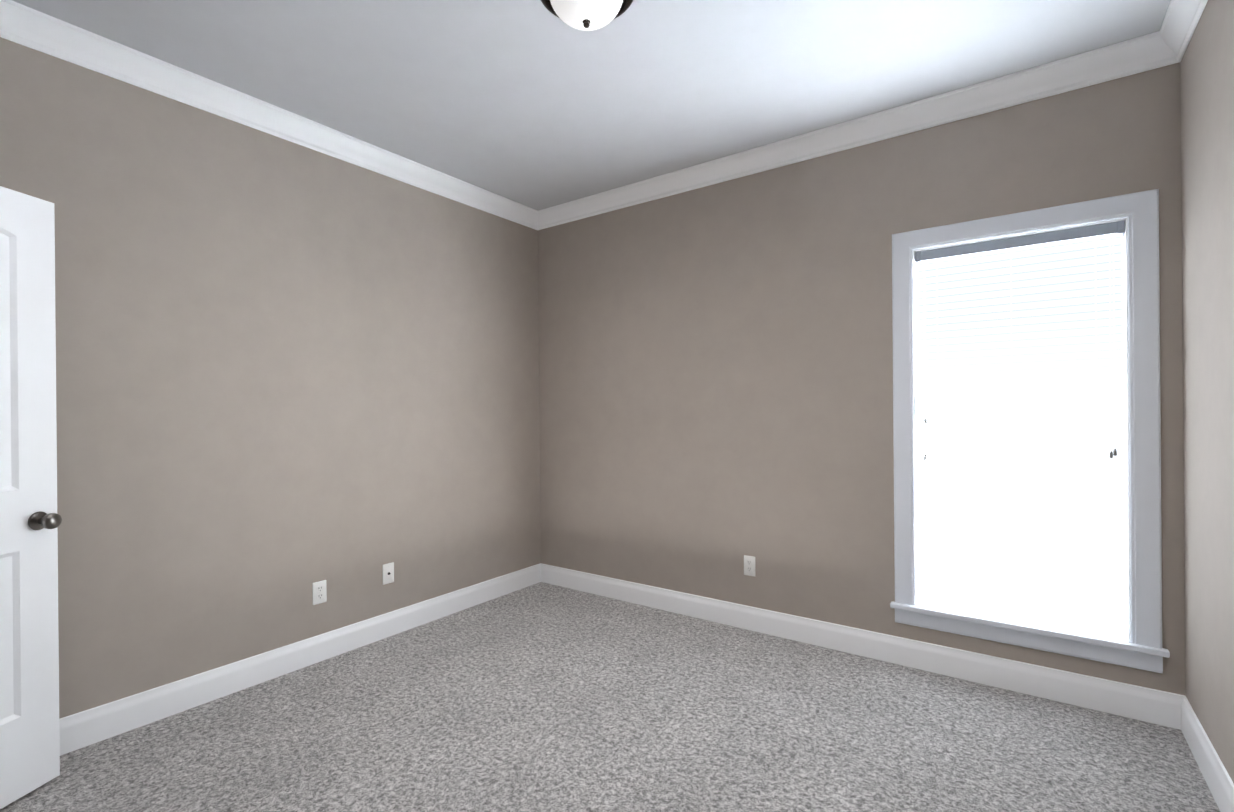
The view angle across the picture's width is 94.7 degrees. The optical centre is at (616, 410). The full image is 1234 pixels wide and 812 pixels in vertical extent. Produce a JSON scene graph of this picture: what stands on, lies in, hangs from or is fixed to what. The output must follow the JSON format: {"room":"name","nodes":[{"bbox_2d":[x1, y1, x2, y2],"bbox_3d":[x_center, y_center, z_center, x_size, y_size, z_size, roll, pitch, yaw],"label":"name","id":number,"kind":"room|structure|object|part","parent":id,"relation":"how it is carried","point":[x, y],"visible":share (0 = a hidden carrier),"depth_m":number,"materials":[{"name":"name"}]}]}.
{"room":"empty bedroom","nodes":[
{"label":"empty bedroom","id":0,"kind":"room"},
{"bbox_2d":[0,37,540,718],"bbox_3d":[-1.648,-0.081,2.957,0.140,2.770,3.710,0,0,36],"label":"wall","id":1,"kind":"structure","parent":0,"point":[288,373],"depth_m":2.71,"materials":[{"name":"beige paint"}]},
{"bbox_2d":[0,0,539,229],"bbox_3d":[-1.569,-1.409,2.903,0.069,0.115,3.270,0,0,36],"label":"crown molding","id":2,"kind":"structure","parent":1,"relation":"attached to","point":[21,24],"depth_m":2.59,"materials":[{"name":"white paint"}]},
{"bbox_2d":[59,564,538,755],"bbox_3d":[-1.585,1.236,2.896,0.015,0.135,3.390,0,0,36],"label":"baseboard","id":3,"kind":"structure","parent":1,"relation":"attached to","point":[77,731],"depth_m":2.72,"materials":[{"name":"white paint"}]},
{"bbox_2d":[313,580,326,604],"bbox_3d":[-1.546,0.948,2.960,0.008,0.115,0.070,0,0,36],"label":"electrical outlet","id":4,"kind":"object","parent":1,"relation":"attached to","point":[319,592],"visible":1,"depth_m":2.96,"materials":[{"name":"white plastic"}]},
{"bbox_2d":[383,562,393,584],"bbox_3d":[-1.313,0.941,3.276,0.016,0.115,0.070,0,0,36],"label":"jack","id":5,"kind":"object","parent":1,"relation":"attached to","point":[388,572],"visible":1,"depth_m":3.28,"materials":[{"name":"white plastic"}]},
{"bbox_2d":[12,0,1170,210],"bbox_3d":[-0.183,-1.538,1.892,3.780,0.120,3.710,0,0,36],"label":"ceiling","id":6,"kind":"structure","parent":0,"point":[537,105],"depth_m":2.43,"materials":[{"name":"paint"}]},
{"bbox_2d":[540,0,632,30],"bbox_3d":[-0.103,-1.384,1.916,0.340,0.189,0.340,0,0,36],"label":"flush-mount light","id":7,"kind":"object","parent":6,"relation":"attached to","point":[586,15],"visible":1,"depth_m":1.90,"materials":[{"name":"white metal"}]},
{"bbox_2d":[0,582,1219,811],"bbox_3d":[-0.508,1.355,1.408,3.780,0.120,4.910,0,0,36],"label":"floor","id":8,"kind":"structure","parent":0,"point":[540,696],"depth_m":2.24,"materials":[{"name":"carpet"}]},
{"bbox_2d":[538,62,1184,694],"bbox_3d":[0.872,-0.103,3.342,3.500,2.770,0.140,0,0,36],"label":"wall","id":9,"kind":"structure","parent":0,"point":[716,382],"depth_m":3.19,"materials":[{"name":"beige paint"}]},
{"bbox_2d":[744,555,755,575],"bbox_3d":[0.775,0.911,3.328,0.070,0.115,0.008,0,0,36],"label":"electrical outlet","id":10,"kind":"object","parent":9,"relation":"attached to","point":[749,565],"visible":1,"depth_m":3.32,"materials":[{"name":"white plastic"}]},
{"bbox_2d":[539,563,1174,727],"bbox_3d":[0.838,1.215,3.280,3.500,0.135,0.015,0,0,36],"label":"baseboard","id":11,"kind":"structure","parent":9,"relation":"attached to","point":[1154,706],"depth_m":2.84,"materials":[{"name":"white paint"}]},
{"bbox_2d":[536,33,1182,229],"bbox_3d":[0.800,-1.430,3.257,3.500,0.115,0.069,0,0,36],"label":"crown molding","id":12,"kind":"structure","parent":9,"relation":"attached to","point":[1135,55],"depth_m":2.83,"materials":[{"name":"white paint"}]},
{"bbox_2d":[892,189,1162,673],"bbox_3d":[1.835,0.088,2.639,0.984,1.956,0.160,0,0,36],"label":"window","id":13,"kind":"structure","parent":9,"relation":"in","point":[977,519],"depth_m":2.57,"materials":[{"name":"white glass"}]},
{"bbox_2d":[923,263,926,459],"bbox_3d":[1.516,-0.241,2.799,0.016,0.975,0.012,0,0,36],"label":"blind cord","id":14,"kind":"object","parent":13,"relation":"hanging from","point":[925,419],"depth_m":2.80,"materials":[{"name":"white fabric"}]},
{"bbox_3d":[1.823,0.085,2.622,0.778,1.750,0.057,0,0,36],"label":"window blind rails","id":15,"kind":"part","parent":13,"relation":"part of","materials":[{"name":"white plastic"}]},
{"bbox_2d":[1109,233,1116,458],"bbox_3d":[2.082,-0.269,2.391,0.025,0.948,0.013,0,0,36],"label":"blind cord","id":16,"kind":"object","parent":13,"relation":"hanging from","point":[1114,452],"depth_m":2.39,"materials":[{"name":"white fabric"}]},
{"bbox_2d":[890,601,1169,657],"bbox_3d":[1.813,0.977,2.599,1.020,0.026,0.100,0,0,36],"label":"window sill","id":17,"kind":"structure","parent":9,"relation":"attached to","point":[1067,634],"depth_m":2.53,"materials":[{"name":"paint"}]},
{"bbox_2d":[1180,0,1233,782],"bbox_3d":[1.306,-0.105,0.830,0.140,2.770,3.710,0,0,36],"label":"wall","id":18,"kind":"structure","parent":0,"point":[1207,127],"depth_m":1.93,"materials":[{"name":"beige paint"}]},
{"bbox_2d":[1152,0,1207,63],"bbox_3d":[1.216,-1.432,0.898,0.069,0.115,3.270,0,0,36],"label":"crown molding","id":19,"kind":"structure","parent":18,"relation":"attached to","point":[1166,44],"depth_m":2.14,"materials":[{"name":"white paint"}]},
{"bbox_2d":[1175,693,1233,811],"bbox_3d":[1.243,1.213,0.861,0.015,0.135,3.390,0,0,36],"label":"baseboard","id":20,"kind":"structure","parent":18,"relation":"attached to","point":[1217,778],"depth_m":1.96,"materials":[{"name":"white paint"}]},
{"bbox_3d":[-1.859,0.276,0.912,0.854,2.064,0.140,0,0,36],"label":"door frame","id":21,"kind":"structure","parent":0,"visible":0},
{"bbox_2d":[0,186,59,808],"bbox_3d":[-2.060,0.282,1.621,0.035,2.030,0.810,0,0,8],"label":"door leaf","id":22,"kind":"structure","parent":21,"relation":"attached to","point":[29,706],"depth_m":1.93,"materials":[{"name":"white paint"}]},
{"bbox_2d":[28,511,61,529],"bbox_3d":[-2.010,0.381,1.977,0.177,0.064,0.093,0,0,8],"label":"door knob","id":23,"kind":"object","parent":22,"relation":"attached to","point":[39,520],"depth_m":1.95,"materials":[{"name":"grey metal"}]}
]}

